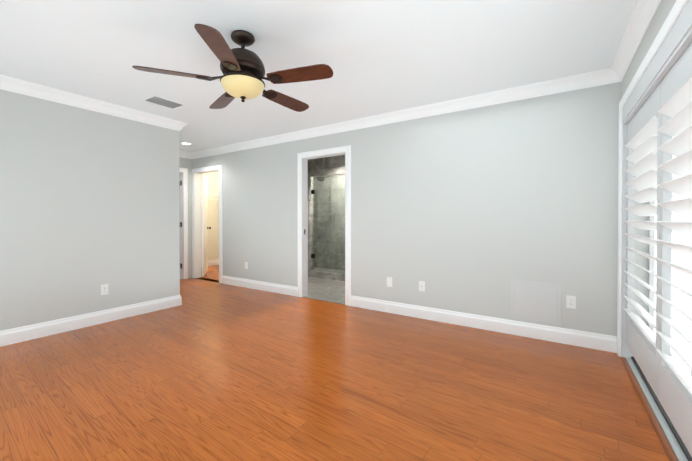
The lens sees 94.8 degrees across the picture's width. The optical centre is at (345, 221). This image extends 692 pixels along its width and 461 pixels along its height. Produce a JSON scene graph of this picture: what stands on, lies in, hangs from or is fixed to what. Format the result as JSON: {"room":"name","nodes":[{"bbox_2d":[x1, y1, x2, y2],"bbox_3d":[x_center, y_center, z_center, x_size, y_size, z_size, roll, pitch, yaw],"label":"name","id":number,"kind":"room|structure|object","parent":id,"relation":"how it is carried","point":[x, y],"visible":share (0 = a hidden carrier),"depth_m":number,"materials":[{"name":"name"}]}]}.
{"room":"empty bedroom","nodes":[
{"label":"empty bedroom","id":0,"kind":"room"},
{"bbox_2d":[0,89,179,330],"bbox_3d":[-3.121,-0.093,3.008,0.120,2.440,3.070,0,1,33],"label":"wall","id":1,"kind":"structure","parent":0,"point":[89,203],"depth_m":3.37,"materials":[{"name":"grey paint"}]},
{"bbox_2d":[0,295,181,346],"bbox_3d":[-3.019,1.057,3.050,0.016,0.140,2.936,0,1,33],"label":"baseboard","id":2,"kind":"structure","parent":1,"relation":"attached to","point":[29,332],"depth_m":3.37,"materials":[{"name":"white wood"}]},
{"bbox_2d":[0,74,187,130],"bbox_3d":[-2.959,-1.258,3.065,0.078,0.110,2.938,0,1,33],"label":"crown molding","id":3,"kind":"structure","parent":1,"relation":"attached to","point":[7,83],"depth_m":3.35,"materials":[{"name":"white wood"}]},
{"bbox_2d":[101,284,107,294],"bbox_3d":[-2.695,0.755,3.548,0.007,0.116,0.072,0,1,33],"label":"outlet","id":4,"kind":"object","parent":1,"relation":"attached to","point":[104,289],"visible":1,"depth_m":3.55,"materials":[{"name":"white plastic"}]},
{"bbox_2d":[179,157,191,277],"bbox_3d":[-3.409,-0.115,5.765,0.120,2.440,1.230,0,1,33],"label":"wall","id":5,"kind":"structure","parent":0,"point":[185,163],"depth_m":6.20,"materials":[{"name":"grey paint"}]},
{"bbox_2d":[179,167,187,278],"bbox_3d":[-3.377,0.037,5.800,0.141,2.135,0.950,0,1,33],"label":"door frame","id":6,"kind":"structure","parent":5,"relation":"attached to","point":[183,172],"depth_m":6.12,"materials":[{"name":"white"}]},
{"bbox_2d":[179,150,191,158],"bbox_3d":[-3.332,-1.280,5.694,0.078,0.110,1.050,0,1,33],"label":"crown molding","id":7,"kind":"structure","parent":5,"relation":"attached to","point":[182,154],"depth_m":6.09,"materials":[{"name":"white wood"}]},
{"bbox_2d":[201,172,218,260],"bbox_3d":[-3.130,-0.121,6.465,2.220,2.440,0.006,0,1,33],"label":"wall","id":8,"kind":"structure","parent":0,"point":[213,213],"depth_m":6.06,"materials":[{"name":"white paint"}]},
{"bbox_2d":[207,195,218,209],"bbox_3d":[-2.484,-0.464,7.355,2.078,0.337,0.711,0,1,33],"label":"wire closet shelf","id":9,"kind":"object","parent":8,"relation":"attached to","point":[212,196],"visible":0.27,"depth_m":7.62,"materials":[{"name":"white metal"}]},
{"bbox_2d":[0,0,635,151],"bbox_3d":[-1.273,-1.381,4.018,7.997,0.120,6.800,0,1,33],"label":"ceiling","id":10,"kind":"structure","parent":0,"point":[381,56],"depth_m":2.43,"materials":[{"name":"white paint"}]},
{"bbox_2d":[141,94,186,109],"bbox_3d":[-1.998,-1.310,3.501,0.270,0.012,0.360,0,1,33],"label":"ceiling vent","id":11,"kind":"object","parent":10,"relation":"in","point":[163,102],"visible":0.98,"depth_m":3.50,"materials":[{"name":"white metal"}]},
{"bbox_2d":[132,24,332,111],"bbox_3d":[-0.695,-1.075,2.282,1.276,0.462,1.227,0,1,33],"label":"ceiling fan","id":12,"kind":"object","parent":10,"relation":"hanging from","point":[242,68],"visible":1,"depth_m":2.14,"materials":[{"name":"brown wood"}]},
{"bbox_2d":[304,267,344,304],"bbox_3d":[-0.278,1.151,5.959,3.120,0.104,2.496,0,1,33],"label":"floor","id":13,"kind":"structure","parent":0,"point":[327,290],"depth_m":5.20,"materials":[{"name":"tile"}]},
{"bbox_2d":[310,175,344,280],"bbox_3d":[0.176,0.013,6.376,2.583,2.165,1.044,0,1,33],"label":"shower enclosure","id":14,"kind":"object","parent":13,"relation":"on","point":[317,273],"visible":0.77,"depth_m":6.19,"materials":[{"name":"glass"}]},
{"bbox_2d":[308,155,344,276],"bbox_3d":[-0.202,-0.118,6.064,2.880,2.440,0.120,0,1,33],"label":"wall","id":15,"kind":"structure","parent":0,"point":[332,167],"depth_m":6.09,"materials":[{"name":"tile"}]},
{"bbox_2d":[0,265,669,460],"bbox_3d":[-1.596,1.171,3.772,7.747,0.100,6.000,0,1,33],"label":"floor","id":16,"kind":"structure","parent":0,"point":[211,368],"depth_m":2.13,"materials":[{"name":"brown wood"}]},
{"bbox_2d":[201,259,218,266],"bbox_3d":[-3.344,1.017,7.943,0.016,0.140,0.630,0,1,33],"label":"baseboard","id":17,"kind":"structure","parent":16,"relation":"on","point":[210,262],"depth_m":7.95,"materials":[{"name":"white"}]},
{"bbox_2d":[621,357,677,460],"bbox_3d":[1.767,1.131,1.827,0.028,0.013,1.926,0,1,33],"label":"threshold","id":18,"kind":"object","parent":16,"relation":"on","point":[663,437],"depth_m":1.85,"materials":[{"name":"brown wood"}]},
{"bbox_2d":[179,82,620,335],"bbox_3d":[-0.747,-0.108,4.832,7.997,2.440,0.120,0,1,33],"label":"wall","id":19,"kind":"structure","parent":0,"point":[475,211],"depth_m":3.42,"materials":[{"name":"grey paint"}]},
{"bbox_2d":[201,174,210,276],"bbox_3d":[-2.964,0.068,6.689,0.616,2.034,0.528,0,1,33],"label":"door","id":20,"kind":"structure","parent":19,"relation":"in","point":[204,229],"depth_m":6.47,"materials":[{"name":"white wood"}]},
{"bbox_2d":[192,165,222,282],"bbox_3d":[-2.590,0.035,6.028,0.934,2.135,0.141,0,1,33],"label":"door frame","id":21,"kind":"structure","parent":19,"relation":"attached to","point":[196,221],"depth_m":6.20,"materials":[{"name":"white wood"}]},
{"bbox_2d":[222,275,297,296],"bbox_3d":[-1.477,1.039,5.237,1.806,0.140,0.016,0,1,33],"label":"baseboard","id":22,"kind":"structure","parent":19,"relation":"attached to","point":[253,284],"depth_m":5.16,"materials":[{"name":"white"}]},
{"bbox_2d":[297,145,350,305],"bbox_3d":[-0.296,0.047,4.528,0.935,2.135,0.141,0,1,33],"label":"door frame","id":23,"kind":"structure","parent":19,"relation":"attached to","point":[303,158],"depth_m":4.69,"materials":[{"name":"white wood"}]},
{"bbox_2d":[387,277,391,286],"bbox_3d":[0.536,0.742,3.923,0.072,0.116,0.006,0,1,33],"label":"electrical outlet","id":24,"kind":"object","parent":19,"relation":"attached to","point":[389,281],"visible":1,"depth_m":3.92,"materials":[{"name":"white plastic"}]},
{"bbox_2d":[192,68,621,158],"bbox_3d":[-0.354,-1.269,4.446,6.427,0.110,0.078,0,1,33],"label":"crown molding","id":25,"kind":"structure","parent":19,"relation":"attached to","point":[598,77],"depth_m":3.53,"materials":[{"name":"white"}]},
{"bbox_2d":[419,281,424,291],"bbox_3d":[0.881,0.749,3.695,0.072,0.116,0.011,0,1,33],"label":"electrical outlet","id":26,"kind":"object","parent":19,"relation":"attached to","point":[421,285],"visible":1,"depth_m":3.69,"materials":[{"name":"white plastic"}]},
{"bbox_2d":[350,295,616,352],"bbox_3d":[1.205,1.054,3.478,2.737,0.140,0.024,0,1,33],"label":"baseboard","id":27,"kind":"structure","parent":19,"relation":"attached to","point":[602,342],"depth_m":3.25,"materials":[{"name":"white"}]},
{"bbox_2d":[511,279,560,326],"bbox_3d":[1.831,0.773,3.078,0.420,0.403,0.006,0,1,33],"label":"access panel","id":28,"kind":"object","parent":19,"relation":"attached to","point":[535,300],"visible":1,"depth_m":3.07,"materials":[{"name":"white paint"}]},
{"bbox_2d":[566,295,575,308],"bbox_3d":[2.068,0.736,2.921,0.072,0.116,0.007,0,1,33],"label":"electrical outlet","id":29,"kind":"object","parent":19,"relation":"attached to","point":[570,301],"visible":1,"depth_m":2.92,"materials":[{"name":"white plastic"}]},
{"bbox_2d":[621,0,675,325],"bbox_3d":[1.318,-0.075,0.912,0.250,2.440,4.420,0,1,33],"label":"wall","id":30,"kind":"structure","parent":0,"point":[662,12],"depth_m":2.50,"materials":[{"name":"grey paint"}]},
{"bbox_2d":[608,0,660,83],"bbox_3d":[1.178,-1.241,0.988,0.078,0.110,3.990,0,1,33],"label":"crown molding","id":31,"kind":"structure","parent":30,"relation":"attached to","point":[642,15],"depth_m":2.14,"materials":[{"name":"white wood"}]},
{"bbox_2d":[617,0,688,356],"bbox_3d":[1.753,0.062,1.827,0.022,2.150,2.126,0,1,33],"label":"door frame","id":32,"kind":"structure","parent":30,"relation":"attached to","point":[672,17],"depth_m":2.61,"materials":[{"name":"white wood"}]},
{"bbox_2d":[621,0,691,456],"bbox_3d":[1.799,0.097,1.798,0.108,2.080,1.986,0,1,33],"label":"shutters","id":33,"kind":"object","parent":30,"relation":"attached to","point":[657,122],"visible":1,"depth_m":1.75,"materials":[{"name":"white wood"}]},
{"bbox_2d":[625,356,691,460],"bbox_3d":[1.875,1.122,1.756,0.230,0.032,1.926,0,1,33],"label":"track","id":34,"kind":"object","parent":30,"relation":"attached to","point":[680,450],"visible":0.35,"depth_m":1.83,"materials":[{"name":"silver metal"}]},
{"bbox_2d":[648,155,691,375],"bbox_3d":[1.928,0.090,1.714,0.075,2.062,1.984,0,1,33],"label":"door","id":35,"kind":"structure","parent":34,"relation":"on","point":[680,279],"depth_m":2.03,"materials":[{"name":"white"}]}
]}

